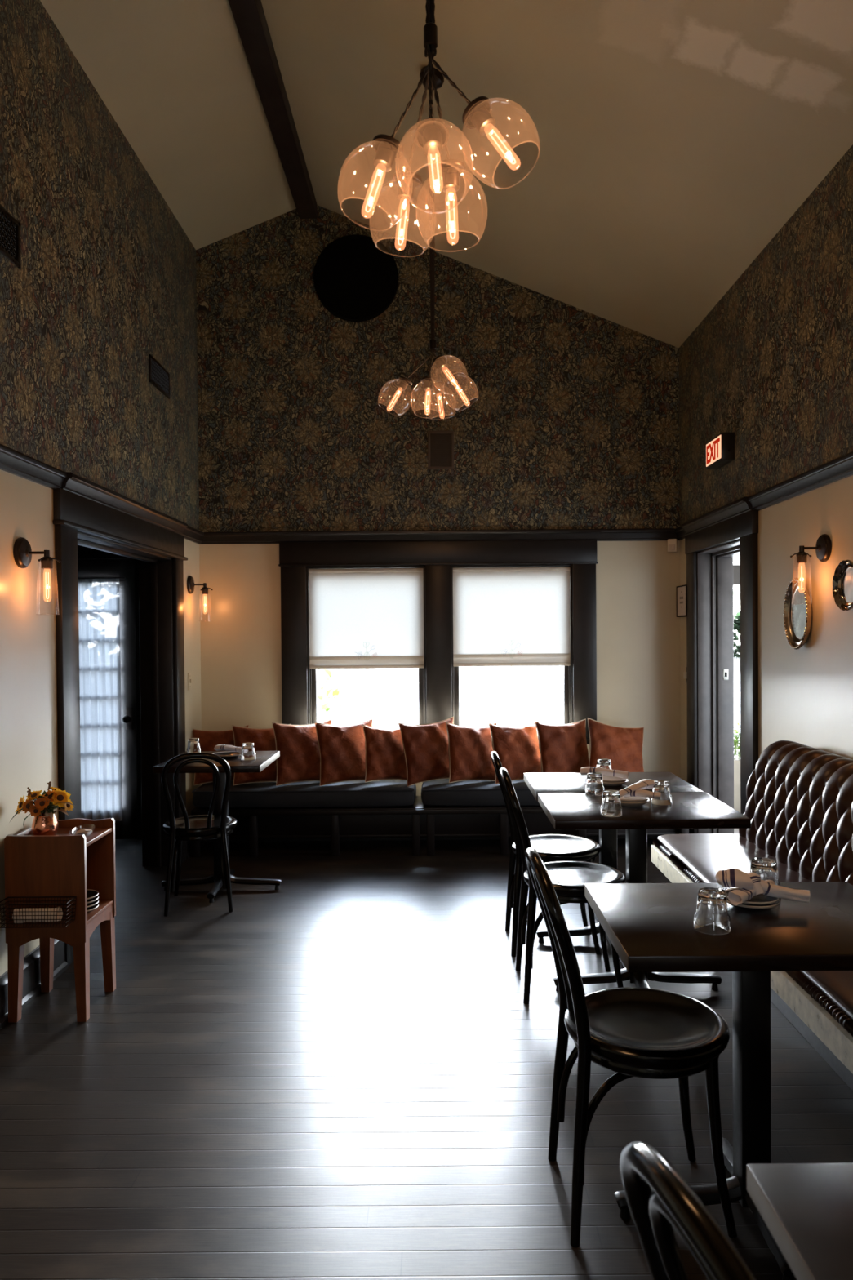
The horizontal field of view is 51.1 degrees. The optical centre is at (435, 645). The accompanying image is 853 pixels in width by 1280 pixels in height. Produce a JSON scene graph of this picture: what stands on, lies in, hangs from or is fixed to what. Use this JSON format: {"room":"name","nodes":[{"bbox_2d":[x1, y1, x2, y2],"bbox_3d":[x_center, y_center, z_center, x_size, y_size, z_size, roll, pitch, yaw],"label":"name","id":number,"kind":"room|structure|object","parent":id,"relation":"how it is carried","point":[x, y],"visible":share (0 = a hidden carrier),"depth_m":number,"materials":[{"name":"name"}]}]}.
{"room":"restaurant","nodes":[
{"label":"restaurant","id":0,"kind":"room"},
{"bbox_2d":[0,0,202,975],"bbox_3d":[-1.755,-0.637,1.626,0.200,4.156,9.270,0,1,0],"label":"wall","id":1,"kind":"structure","parent":0,"point":[105,282],"depth_m":4.00,"materials":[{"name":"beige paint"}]},
{"bbox_2d":[0,204,21,268],"bbox_3d":[-1.657,-1.589,3.358,0.009,0.180,0.400,0,1,0],"label":"air vent","id":2,"kind":"object","parent":1,"relation":"in","point":[10,227],"visible":1,"depth_m":3.48,"materials":[{"name":"black metal"}]},
{"bbox_2d":[13,537,60,603],"bbox_3d":[-1.575,-0.277,3.557,0.154,0.308,0.124,0,1,0],"label":"wall sconce","id":3,"kind":"object","parent":1,"relation":"attached to","point":[22,552],"visible":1,"depth_m":3.54,"materials":[{"name":"brown metal"}]},
{"bbox_2d":[40,556,53,568],"bbox_3d":[-1.547,-0.330,3.556,0.042,0.048,0.042,0,1,0],"label":"socket","id":4,"kind":"object","parent":3,"relation":"attached to","point":[46,562],"depth_m":3.54,"materials":[{"name":"brown metal"}]},
{"bbox_2d":[0,444,204,543],"bbox_3d":[-1.633,-0.685,1.626,0.045,0.080,9.270,0,1,0],"label":"trim","id":5,"kind":"structure","parent":1,"relation":"attached to","point":[12,461],"depth_m":3.63,"materials":[{"name":"paint"}]},
{"bbox_2d":[0,840,206,1029],"bbox_3d":[-1.622,1.355,1.654,0.034,0.170,9.270,0,1,0],"label":"baseboard","id":6,"kind":"structure","parent":1,"relation":"attached to","point":[31,975],"depth_m":3.59,"materials":[{"name":"paint"}]},
{"bbox_2d":[52,488,187,966],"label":"door frame","id":7,"kind":"structure","parent":1,"relation":"in","point":[78,520],"depth_m":5.56,"materials":[{"name":"paint"}]},
{"bbox_2d":[61,471,187,534],"bbox_3d":[-1.620,-0.730,4.810,0.070,0.080,1.820,0,1,0],"label":"trim","id":8,"kind":"structure","parent":1,"relation":"attached to","point":[73,483],"depth_m":4.53,"materials":[{"name":"paint"}]},
{"bbox_2d":[148,354,169,399],"bbox_3d":[-1.657,-1.612,5.368,0.010,0.160,0.380,0,1,0],"label":"air vent","id":9,"kind":"object","parent":1,"relation":"in","point":[159,377],"visible":1,"depth_m":5.35,"materials":[{"name":"black metal"}]},
{"bbox_2d":[186,575,213,620],"bbox_3d":[-1.575,-0.316,5.996,0.154,0.308,0.124,0,1,0],"label":"wall sconce","id":10,"kind":"object","parent":1,"relation":"attached to","point":[190,581],"visible":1,"depth_m":5.98,"materials":[{"name":"brown metal"}]},
{"bbox_2d":[0,838,852,1279],"bbox_3d":[-2.128,1.494,1.656,8.120,0.100,9.670,0,1,0],"label":"floor","id":11,"kind":"structure","parent":0,"point":[344,1071],"depth_m":2.78,"materials":[{"name":"black wood"}]},
{"bbox_2d":[4,817,115,1022],"bbox_3d":[-1.461,1.061,3.505,0.300,0.703,0.320,0,1,0],"label":"stand","id":12,"kind":"object","parent":11,"relation":"on","point":[62,864],"visible":0.73,"depth_m":3.35,"materials":[{"name":"red wood"}]},
{"bbox_2d":[0,896,76,928],"bbox_3d":[-1.472,0.985,3.299,0.258,0.090,0.089,0,1,0],"label":"wire basket","id":13,"kind":"object","parent":12,"relation":"attached to","point":[26,904],"visible":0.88,"depth_m":3.26,"materials":[{"name":"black metal"}]},
{"bbox_2d":[12,906,62,923],"bbox_3d":[-1.470,0.995,3.299,0.161,0.056,0.070,0,1,0],"label":"cloth","id":14,"kind":"object","parent":13,"relation":"in","point":[46,908],"visible":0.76,"depth_m":3.28,"materials":[{"name":"beige fabric"}]},
{"bbox_2d":[31,813,57,835],"bbox_3d":[-1.509,0.699,3.450,0.096,0.094,0.096,0,1,0],"label":"copper vase","id":15,"kind":"object","parent":12,"relation":"on","point":[41,825],"visible":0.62,"depth_m":3.41,"materials":[{"name":"orange metal"}]},
{"bbox_2d":[8,781,75,831],"bbox_3d":[-1.512,0.633,3.443,0.218,0.218,0.198,-1,1,-41],"label":"flower bouquet","id":16,"kind":"object","parent":15,"relation":"in","point":[45,803],"visible":0.97,"depth_m":3.42,"materials":[{"name":"yellow plant"}]},
{"bbox_2d":[29,827,111,846],"bbox_3d":[-1.466,0.754,3.501,0.296,0.017,0.284,0,1,0],"label":"shelf","id":17,"kind":"object","parent":12,"relation":"attached to","point":[99,833],"depth_m":3.45,"materials":[{"name":"red wood"}]},
{"bbox_2d":[87,899,112,924],"bbox_3d":[-1.463,1.050,3.505,0.296,0.016,0.284,0,1,0],"label":"shelf","id":18,"kind":"object","parent":12,"relation":"attached to","point":[104,906],"depth_m":3.52,"materials":[{"name":"red wood"}]},
{"bbox_2d":[161,752,237,916],"bbox_3d":[-1.263,0.970,4.790,0.391,0.851,0.482,-1,1,-11],"label":"bentwood chair","id":19,"kind":"object","parent":11,"relation":"on","point":[210,826],"visible":1,"depth_m":4.65,"materials":[{"name":"black paint"}]},
{"bbox_2d":[153,751,281,902],"bbox_3d":[-1.216,1.014,5.067,0.681,0.750,0.610,0,1,0],"label":"pedestal table","id":20,"kind":"object","parent":11,"relation":"on","point":[263,759],"visible":0.67,"depth_m":5.03,"materials":[{"name":"brown wood"}]},
{"bbox_2d":[186,737,200,753],"bbox_3d":[-1.420,0.592,5.249,0.084,0.092,0.084,-1,1,-21],"label":"tumbler","id":21,"kind":"object","parent":20,"relation":"on","point":[193,744],"visible":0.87,"depth_m":5.22,"materials":[{"name":"clear glass"}]},
{"bbox_2d":[212,751,241,758],"bbox_3d":[-1.185,0.627,5.089,0.181,0.022,0.181,0,1,0],"label":"plate","id":22,"kind":"object","parent":20,"relation":"on","point":[230,754],"visible":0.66,"depth_m":5.13,"materials":[{"name":"ceramic"}]},
{"bbox_2d":[213,744,241,752],"bbox_3d":[-1.164,0.592,5.095,0.206,0.044,0.049,0,1,23],"label":"cloth napkin","id":23,"kind":"object","parent":22,"relation":"on","point":[219,747],"visible":0.83,"depth_m":5.09,"materials":[{"name":"beige fabric"}]},
{"bbox_2d":[240,742,255,759],"bbox_3d":[-1.050,0.592,5.009,0.084,0.092,0.084,0,1,-3],"label":"tumbler","id":24,"kind":"object","parent":20,"relation":"on","point":[248,753],"visible":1,"depth_m":4.98,"materials":[{"name":"clear glass"}]},
{"bbox_2d":[190,795,688,857],"bbox_3d":[0.038,1.211,6.032,3.265,0.310,0.452,0,1,0],"label":"window bench","id":25,"kind":"object","parent":11,"relation":"on","point":[416,820],"visible":0.59,"depth_m":5.88,"materials":[{"name":"paint"}]},
{"bbox_2d":[191,779,416,807],"bbox_3d":[-0.859,0.995,6.014,1.463,0.132,0.448,0,1,0],"label":"bench cushion","id":26,"kind":"object","parent":25,"relation":"on","point":[384,793],"visible":0.81,"depth_m":5.80,"materials":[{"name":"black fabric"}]},
{"bbox_2d":[192,724,248,785],"bbox_3d":[-1.455,0.743,6.079,0.396,0.391,0.169,-1,1,-15],"label":"throw pillow","id":27,"kind":"object","parent":26,"relation":"on","point":[208,740],"visible":0.36,"depth_m":6.03,"materials":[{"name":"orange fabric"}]},
{"bbox_2d":[231,724,291,785],"bbox_3d":[-1.167,0.733,6.018,0.418,0.409,0.178,-1,1,-24],"label":"throw pillow","id":28,"kind":"object","parent":26,"relation":"on","point":[263,739],"visible":0.49,"depth_m":5.96,"materials":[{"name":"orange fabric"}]},
{"bbox_2d":[271,719,331,786],"bbox_3d":[-0.881,0.716,5.995,0.426,0.422,0.192,-1,1,-26],"label":"throw pillow","id":29,"kind":"object","parent":26,"relation":"on","point":[299,760],"visible":0.78,"depth_m":5.92,"materials":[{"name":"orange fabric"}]},
{"bbox_2d":[315,719,373,786],"bbox_3d":[-0.596,0.715,6.004,0.424,0.415,0.175,-1,1,-28],"label":"throw pillow","id":30,"kind":"object","parent":26,"relation":"on","point":[342,749],"visible":0.87,"depth_m":5.94,"materials":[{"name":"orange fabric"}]},
{"bbox_2d":[362,724,406,782],"bbox_3d":[-0.318,0.722,5.987,0.392,0.400,0.172,-1,1,-32],"label":"throw pillow","id":31,"kind":"object","parent":26,"relation":"on","point":[385,759],"visible":0.78,"depth_m":5.92,"materials":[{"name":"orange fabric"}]},
{"bbox_2d":[398,716,453,786],"bbox_3d":[-0.032,0.709,6.007,0.445,0.436,0.178,-1,1,-27],"label":"throw pillow","id":32,"kind":"object","parent":26,"relation":"on","point":[425,746],"visible":0.8,"depth_m":5.93,"materials":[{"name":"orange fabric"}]},
{"bbox_2d":[421,778,540,805],"bbox_3d":[0.766,0.982,6.014,1.723,0.132,0.448,0,1,0],"label":"bench cushion","id":33,"kind":"object","parent":25,"relation":"on","point":[440,792],"visible":0.43,"depth_m":5.80,"materials":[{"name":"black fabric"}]},
{"bbox_2d":[445,721,497,782],"bbox_3d":[0.253,0.717,5.998,0.421,0.422,0.191,-1,1,-24],"label":"throw pillow","id":34,"kind":"object","parent":33,"relation":"on","point":[470,748],"visible":0.84,"depth_m":5.92,"materials":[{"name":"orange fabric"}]},
{"bbox_2d":[488,720,541,784],"bbox_3d":[0.551,0.714,6.000,0.422,0.402,0.185,-1,1,-30],"label":"throw pillow","id":35,"kind":"object","parent":33,"relation":"on","point":[517,747],"visible":0.69,"depth_m":5.93,"materials":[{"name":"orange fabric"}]},
{"bbox_2d":[534,719,589,773],"bbox_3d":[0.864,0.707,5.996,0.416,0.412,0.184,-1,1,-25],"label":"throw pillow","id":36,"kind":"object","parent":33,"relation":"on","point":[563,748],"visible":0.8,"depth_m":5.94,"materials":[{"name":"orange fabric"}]},
{"bbox_2d":[587,717,644,772],"bbox_3d":[1.214,0.709,5.988,0.497,0.451,0.197,-1,1,-17],"label":"throw pillow","id":37,"kind":"object","parent":33,"relation":"on","point":[624,746],"visible":0.77,"depth_m":5.95,"materials":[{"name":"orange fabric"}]},
{"bbox_2d":[490,751,600,956],"bbox_3d":[0.515,0.942,4.164,0.507,0.896,0.412,0,1,0],"label":"bentwood chair","id":38,"kind":"object","parent":11,"relation":"on","point":[550,847],"visible":0.58,"depth_m":4.07,"materials":[{"name":"black paint"}]},
{"bbox_2d":[499,767,625,1004],"bbox_3d":[0.520,0.949,3.654,0.507,0.896,0.412,0,1,0],"label":"bentwood chair","id":39,"kind":"object","parent":11,"relation":"on","point":[569,879],"visible":0.74,"depth_m":3.57,"materials":[{"name":"black paint"}]},
{"bbox_2d":[524,772,702,958],"bbox_3d":[0.808,1.011,4.170,0.730,0.750,0.560,0,1,0],"label":"pedestal table","id":40,"kind":"object","parent":11,"relation":"on","point":[571,782],"visible":0.24,"depth_m":4.14,"materials":[{"name":"black wood"}]},
{"bbox_2d":[603,779,628,786],"bbox_3d":[0.805,0.625,4.079,0.151,0.022,0.151,0,1,0],"label":"plate","id":41,"kind":"object","parent":40,"relation":"on","point":[605,784],"visible":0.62,"depth_m":4.02,"materials":[{"name":"ceramic"}]},
{"bbox_2d":[602,775,626,782],"bbox_3d":[0.805,0.616,4.079,0.147,0.022,0.147,0,1,0],"label":"plate","id":42,"kind":"object","parent":41,"relation":"on","point":[606,779],"visible":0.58,"depth_m":4.12,"materials":[{"name":"ceramic"}]},
{"bbox_2d":[580,766,629,779],"bbox_3d":[0.775,0.583,4.083,0.216,0.046,0.052,0,1,17],"label":"cloth napkin","id":43,"kind":"object","parent":42,"relation":"on","point":[584,771],"visible":0.91,"depth_m":4.07,"materials":[{"name":"beige fabric"}]},
{"bbox_2d":[524,847,737,1247],"bbox_3d":[0.490,0.969,2.283,0.507,0.896,0.412,0,1,-1],"label":"bentwood chair","id":44,"kind":"object","parent":11,"relation":"on","point":[628,1032],"visible":1,"depth_m":2.16,"materials":[{"name":"black paint"}]},
{"bbox_2d":[537,791,751,991],"bbox_3d":[0.813,1.018,3.605,0.730,0.750,0.560,0,1,0],"label":"pedestal table","id":45,"kind":"object","parent":11,"relation":"on","point":[688,810],"visible":0.64,"depth_m":3.55,"materials":[{"name":"black wood"}]},
{"bbox_2d":[585,772,604,795],"bbox_3d":[0.688,0.595,3.849,0.084,0.092,0.084,-1,1,-37],"label":"tumbler","id":46,"kind":"object","parent":45,"relation":"on","point":[594,786],"visible":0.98,"depth_m":3.82,"materials":[{"name":"clear glass"}]},
{"bbox_2d":[600,790,622,817],"bbox_3d":[0.673,0.601,3.409,0.084,0.092,0.084,-1,1,-9],"label":"tumbler","id":47,"kind":"object","parent":45,"relation":"on","point":[611,806],"visible":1,"depth_m":3.38,"materials":[{"name":"clear glass"}]},
{"bbox_2d":[620,799,649,806],"bbox_3d":[0.790,0.632,3.609,0.151,0.022,0.151,0,1,0],"label":"plate","id":48,"kind":"object","parent":45,"relation":"on","point":[623,803],"visible":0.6,"depth_m":3.55,"materials":[{"name":"ceramic"}]},
{"bbox_2d":[620,795,648,802],"bbox_3d":[0.790,0.623,3.609,0.147,0.022,0.147,0,1,0],"label":"plate","id":49,"kind":"object","parent":48,"relation":"on","point":[630,799],"visible":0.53,"depth_m":3.62,"materials":[{"name":"ceramic"}]},
{"bbox_2d":[619,778,661,799],"bbox_3d":[0.814,0.581,3.610,0.183,0.070,0.134,0,1,0],"label":"cloth napkin","id":50,"kind":"object","parent":49,"relation":"on","point":[636,789],"visible":0.91,"depth_m":3.58,"materials":[{"name":"beige fabric"}]},
{"bbox_2d":[650,779,672,804],"bbox_3d":[0.920,0.596,3.629,0.084,0.092,0.084,-1,1,-4],"label":"tumbler","id":51,"kind":"object","parent":45,"relation":"on","point":[661,786],"visible":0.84,"depth_m":3.60,"materials":[{"name":"clear glass"}]},
{"bbox_2d":[619,1141,755,1279],"bbox_3d":[0.481,0.987,0.955,0.507,0.896,0.412,-1,1,-12],"label":"bentwood chair","id":52,"kind":"object","parent":11,"relation":"on","point":[643,1168],"visible":1,"depth_m":0.93,"materials":[{"name":"black paint"}]},
{"bbox_2d":[584,881,852,1279],"bbox_3d":[0.783,1.038,2.210,0.730,0.750,0.560,0,1,0],"label":"pedestal table","id":53,"kind":"object","parent":11,"relation":"on","point":[650,926],"visible":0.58,"depth_m":2.17,"materials":[{"name":"brown wood"}]},
{"bbox_2d":[693,887,731,934],"bbox_3d":[0.650,0.620,2.094,0.084,0.092,0.084,0,1,0],"label":"tumbler","id":54,"kind":"object","parent":53,"relation":"on","point":[712,917],"visible":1,"depth_m":2.06,"materials":[{"name":"clear glass"}]},
{"bbox_2d":[726,897,780,911],"bbox_3d":[0.800,0.651,2.259,0.136,0.022,0.136,0,1,0],"label":"plate","id":55,"kind":"object","parent":53,"relation":"on","point":[746,908],"visible":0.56,"depth_m":2.21,"materials":[{"name":"ceramic"}]},
{"bbox_2d":[725,887,779,906],"bbox_3d":[0.800,0.642,2.259,0.132,0.022,0.132,0,1,0],"label":"plate","id":56,"kind":"object","parent":55,"relation":"on","point":[760,900],"visible":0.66,"depth_m":2.26,"materials":[{"name":"ceramic"}]},
{"bbox_2d":[715,868,810,905],"bbox_3d":[0.824,0.602,2.241,0.216,0.080,0.116,-1,1,-8],"label":"cloth napkin","id":57,"kind":"object","parent":56,"relation":"on","point":[751,884],"visible":1,"depth_m":2.22,"materials":[{"name":"beige fabric"}]},
{"bbox_2d":[750,857,780,885],"bbox_3d":[0.873,0.614,2.369,0.084,0.092,0.084,-1,1,-19],"label":"tumbler","id":58,"kind":"object","parent":53,"relation":"on","point":[766,868],"visible":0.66,"depth_m":2.34,"materials":[{"name":"clear glass"}]},
{"bbox_2d":[650,740,852,1090],"bbox_3d":[1.358,0.940,1.893,0.700,0.947,4.560,0,1,0],"label":"banquette","id":59,"kind":"object","parent":11,"relation":"on","point":[799,807],"visible":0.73,"depth_m":3.48,"materials":[{"name":"brown leather"}]},
{"bbox_2d":[746,1163,852,1279],"bbox_3d":[0.776,1.056,0.900,0.730,0.750,0.560,0,1,0],"label":"pedestal table","id":60,"kind":"object","parent":11,"relation":"on","point":[806,1209],"visible":1,"depth_m":1.08,"materials":[{"name":"black wood"}]},
{"bbox_2d":[195,204,680,795],"bbox_3d":[0.029,-0.879,6.358,3.770,4.480,0.200,0,1,0],"label":"wall","id":61,"kind":"structure","parent":0,"point":[571,421],"depth_m":6.25,"materials":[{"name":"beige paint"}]},
{"bbox_2d":[313,234,398,321],"bbox_3d":[-0.549,-2.553,6.206,0.588,0.588,0.058,0,1,0],"label":"disc","id":62,"kind":"object","parent":61,"relation":"attached to","point":[356,279],"visible":1,"depth_m":6.18,"materials":[{"name":"black"}]},
{"bbox_2d":[306,565,426,724],"bbox_3d":[-0.482,0.052,6.369,0.833,1.225,0.204,0,1,0],"label":"window","id":63,"kind":"structure","parent":61,"relation":"in","point":[312,673],"depth_m":6.28,"materials":[{"name":"paint"}]},
{"bbox_2d":[308,568,423,672],"bbox_3d":[-0.484,-0.176,6.286,0.805,0.734,0.032,0,1,0],"label":"roller shade","id":64,"kind":"object","parent":63,"relation":"attached to","point":[360,618],"visible":1,"depth_m":6.29,"materials":[{"name":"fabric"}]},
{"bbox_2d":[206,835,661,841],"bbox_3d":[0.046,1.277,6.271,3.370,0.170,0.034,0,1,0],"label":"baseboard","id":65,"kind":"structure","parent":61,"relation":"attached to","point":[618,836],"depth_m":6.25,"materials":[{"name":"paint"}]},
{"bbox_2d":[275,528,599,543],"bbox_3d":[0.020,-0.762,6.230,2.250,0.080,0.060,0,1,0],"label":"trim","id":66,"kind":"structure","parent":61,"relation":"attached to","point":[531,534],"depth_m":6.22,"materials":[{"name":"paint"}]},
{"bbox_2d":[279,540,597,564],"bbox_3d":[0.021,-0.647,6.245,2.220,0.160,0.034,0,1,0],"label":"trim","id":67,"kind":"structure","parent":61,"relation":"attached to","point":[497,551],"depth_m":6.23,"materials":[{"name":"paint"}]},
{"bbox_2d":[198,528,678,544],"bbox_3d":[0.030,-0.762,6.237,3.370,0.080,0.045,0,1,0],"label":"trim","id":68,"kind":"structure","parent":61,"relation":"attached to","point":[663,534],"depth_m":6.23,"materials":[{"name":"paint"}]},
{"bbox_2d":[278,561,598,566],"bbox_3d":[0.021,-0.569,6.242,2.230,0.013,0.042,0,1,0],"label":"trim","id":69,"kind":"structure","parent":61,"relation":"attached to","point":[556,562],"depth_m":6.22,"materials":[{"name":"paint"}]},
{"bbox_2d":[280,564,596,738],"bbox_3d":[0.026,0.037,6.256,2.206,1.250,0.030,0,1,0],"label":"trim","id":70,"kind":"structure","parent":61,"relation":"attached to","point":[437,577],"depth_m":6.24,"materials":[{"name":"paint"}]},
{"bbox_2d":[427,430,453,469],"bbox_3d":[0.040,-1.368,6.247,0.184,0.270,0.010,0,1,0],"label":"wall speaker","id":71,"kind":"object","parent":61,"relation":"attached to","point":[440,442],"visible":1,"depth_m":6.25,"materials":[{"name":"brown plastic"}]},
{"bbox_2d":[430,433,451,466],"bbox_3d":[0.040,-1.368,6.248,0.152,0.234,0.006,0,1,0],"label":"grille","id":72,"kind":"object","parent":71,"relation":"attached to","point":[440,443],"depth_m":6.25,"materials":[{"name":"brown metal"}]},
{"bbox_2d":[450,564,573,724],"bbox_3d":[0.540,0.044,6.369,0.852,1.225,0.204,0,1,0],"label":"window","id":73,"kind":"structure","parent":61,"relation":"in","point":[567,670],"depth_m":6.29,"materials":[{"name":"paint"}]},
{"bbox_2d":[453,566,570,670],"bbox_3d":[0.538,-0.188,6.286,0.824,0.725,0.032,0,1,0],"label":"roller shade","id":74,"kind":"object","parent":73,"relation":"attached to","point":[503,616],"visible":1,"depth_m":6.29,"materials":[{"name":"fabric"}]},
{"bbox_2d":[40,0,852,347],"bbox_3d":[0.015,-2.582,1.599,3.970,1.402,9.670,0,1,0],"label":"ceiling","id":75,"kind":"structure","parent":0,"point":[678,139],"depth_m":4.38,"materials":[{"name":"beige paint"}]},
{"bbox_2d":[227,0,317,218],"bbox_3d":[-0.886,-2.973,1.594,0.125,0.125,9.270,0,1,0],"label":"ridge beam","id":76,"kind":"structure","parent":75,"relation":"attached to","point":[249,16],"depth_m":4.82,"materials":[{"name":"brown wood"}]},
{"bbox_2d":[378,66,478,419],"bbox_3d":[0.016,-1.918,4.250,0.438,1.661,0.522,-1,1,-36],"label":"globe chandelier","id":77,"kind":"object","parent":75,"relation":"hanging from","point":[440,362],"visible":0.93,"depth_m":4.27,"materials":[{"name":"clear glass"}]},
{"bbox_2d":[435,358,448,372],"bbox_3d":[0.031,-1.293,4.114,0.042,0.062,0.062,-1,1,-40],"label":"socket","id":78,"kind":"object","parent":77,"relation":"attached to","point":[441,363],"depth_m":4.10,"materials":[{"name":"brown metal"}]},
{"bbox_2d":[337,0,539,257],"bbox_3d":[-0.037,-1.816,1.998,0.346,1.802,0.484,-1,1,-45],"label":"globe chandelier","id":79,"kind":"object","parent":75,"relation":"hanging from","point":[431,135],"visible":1,"depth_m":1.98,"materials":[{"name":"clear glass"}]},
{"bbox_2d":[373,140,396,171],"bbox_3d":[-0.112,-1.093,1.990,0.053,0.061,0.045,0,1,0],"label":"socket","id":80,"kind":"object","parent":79,"relation":"attached to","point":[385,155],"depth_m":1.98,"materials":[{"name":"brown metal"}]},
{"bbox_2d":[396,175,415,202],"bbox_3d":[-0.071,-1.119,2.181,0.047,0.058,0.044,0,1,0],"label":"socket","id":81,"kind":"object","parent":79,"relation":"attached to","point":[405,181],"depth_m":2.16,"materials":[{"name":"brown metal"}]},
{"bbox_2d":[422,125,443,158],"bbox_3d":[-0.006,-1.069,1.892,0.044,0.062,0.057,0,1,0],"label":"socket","id":82,"kind":"object","parent":79,"relation":"attached to","point":[432,135],"depth_m":1.88,"materials":[{"name":"brown metal"}]},
{"bbox_2d":[440,164,459,192],"bbox_3d":[0.034,-1.071,2.043,0.044,0.056,0.044,0,1,0],"label":"socket","id":83,"kind":"object","parent":79,"relation":"attached to","point":[450,174],"depth_m":2.03,"materials":[{"name":"brown metal"}]},
{"bbox_2d":[468,103,495,135],"bbox_3d":[0.104,-1.165,1.978,0.060,0.062,0.042,0,1,23],"label":"socket","id":84,"kind":"object","parent":79,"relation":"attached to","point":[480,117],"depth_m":1.96,"materials":[{"name":"brown metal"}]},
{"bbox_2d":[733,828,738,834],"bbox_3d":[3.172,1.424,5.821,2.480,0.120,4.400,0,1,0],"label":"floor","id":85,"kind":"structure","parent":0,"point":[735,830],"depth_m":6.54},
{"bbox_2d":[733,720,740,812],"bbox_3d":[2.556,0.965,7.003,1.320,0.776,0.526,0,1,0],"label":"planter box","id":86,"kind":"object","parent":85,"relation":"on","point":[736,743],"visible":0.05,"depth_m":6.86,"materials":[{"name":"grey paint"}]},
{"bbox_2d":[733,564,740,585],"bbox_3d":[3.166,-0.637,8.042,2.460,0.180,0.140,0,1,0],"label":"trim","id":87,"kind":"structure","parent":0,"point":[736,568],"depth_m":7.97,"materials":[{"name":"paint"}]},
{"bbox_2d":[679,145,852,782],"bbox_3d":[1.818,-0.311,1.631,0.200,3.449,9.270,0,1,0],"label":"wall","id":88,"kind":"structure","parent":0,"point":[771,365],"depth_m":4.31,"materials":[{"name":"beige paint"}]},
{"bbox_2d":[676,584,686,617],"bbox_3d":[1.701,-0.304,6.111,0.034,0.212,0.240,0,1,0],"label":"framed notice","id":89,"kind":"object","parent":88,"relation":"attached to","point":[681,590],"visible":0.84,"depth_m":6.11,"materials":[{"name":"paper"}]},
{"bbox_2d":[681,496,752,534],"bbox_3d":[1.680,-0.763,5.365,0.070,0.080,1.190,0,1,0],"label":"trim","id":90,"kind":"structure","parent":88,"relation":"attached to","point":[740,506],"depth_m":5.24,"materials":[{"name":"paint"}]},
{"bbox_2d":[706,431,734,469],"bbox_3d":[1.672,-1.141,5.245,0.080,0.156,0.300,0,1,0],"label":"exit sign","id":91,"kind":"object","parent":88,"relation":"attached to","point":[720,451],"visible":1,"depth_m":5.14,"materials":[{"name":"plastic"}]},
{"bbox_2d":[684,510,758,834],"bbox_3d":[1.830,0.316,5.380,0.286,2.090,1.270,0,1,0],"label":"door","id":92,"kind":"structure","parent":88,"relation":"in","point":[709,571],"depth_m":5.81,"materials":[{"name":"paint"}]},
{"bbox_2d":[675,451,852,540],"bbox_3d":[1.692,-0.711,1.625,0.045,0.080,9.270,0,1,0],"label":"trim","id":93,"kind":"structure","parent":88,"relation":"attached to","point":[840,468],"depth_m":4.09,"materials":[{"name":"paint"}]},
{"bbox_2d":[783,577,811,649],"bbox_3d":[1.692,-0.148,4.168,0.031,0.336,0.275,0,1,0],"label":"wall mirror","id":94,"kind":"object","parent":88,"relation":"attached to","point":[797,603],"visible":0.98,"depth_m":4.19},
{"bbox_2d":[790,533,831,604],"bbox_3d":[1.644,-0.336,3.926,0.148,0.308,0.124,0,1,0],"label":"wall sconce","id":95,"kind":"object","parent":88,"relation":"attached to","point":[823,548],"visible":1,"depth_m":3.91,"materials":[{"name":"brown metal"}]},
{"bbox_2d":[832,560,852,610],"bbox_3d":[1.692,-0.246,3.657,0.030,0.208,0.224,0,1,0],"label":"wall mirror","id":96,"kind":"object","parent":88,"relation":"attached to","point":[842,580],"visible":1,"depth_m":3.71,"materials":[{"name":"metal"}]},
{"bbox_3d":[-3.924,0.092,6.397,4.150,2.600,0.150,0,1,0],"label":"wall","id":97,"kind":"structure","parent":0,"visible":0},
{"bbox_2d":[77,559,137,839],"bbox_3d":[-2.531,0.384,6.309,0.830,1.995,0.133,0,1,0],"label":"door","id":98,"kind":"structure","parent":97,"relation":"in","point":[126,828],"depth_m":6.33,"materials":[{"name":"paint"}]},
{"bbox_2d":[78,577,125,820],"bbox_3d":[-2.536,0.381,6.305,0.720,1.721,0.034,0,1,0],"label":"sheer curtain","id":99,"kind":"object","parent":98,"relation":"hanging from","point":[99,611],"visible":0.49,"depth_m":6.31,"materials":[{"name":"white fabric"}]},
{"label":"outside","id":100,"kind":"structure","parent":0,"visible":0},
{"bbox_2d":[316,702,740,730],"bbox_3d":[0.015,1.653,20.525,120.000,0.020,7.000,0,1,0],"label":"floor","id":101,"kind":"structure","parent":100,"point":[514,714],"depth_m":21.08,"materials":[{"name":"concrete"}]},
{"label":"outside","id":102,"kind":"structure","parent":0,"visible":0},
{"bbox_2d":[316,660,740,752],"bbox_3d":[0.016,1.326,48.268,160.000,0.100,83.510,0,1,0],"label":"ground","id":103,"kind":"structure","parent":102,"point":[478,685],"depth_m":32.81,"materials":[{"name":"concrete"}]},
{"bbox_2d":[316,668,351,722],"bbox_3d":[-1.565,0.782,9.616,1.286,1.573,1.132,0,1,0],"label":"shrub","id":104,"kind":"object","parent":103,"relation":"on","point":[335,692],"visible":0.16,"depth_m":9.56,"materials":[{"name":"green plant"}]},
{"bbox_2d":[733,610,740,662],"bbox_3d":[15.969,-0.448,47.011,12.702,2.795,2.461,0,1,2],"label":"clipped hedge","id":105,"kind":"object","parent":103,"relation":"on","point":[737,616],"visible":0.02,"depth_m":46.55,"materials":[{"name":"green plant"}]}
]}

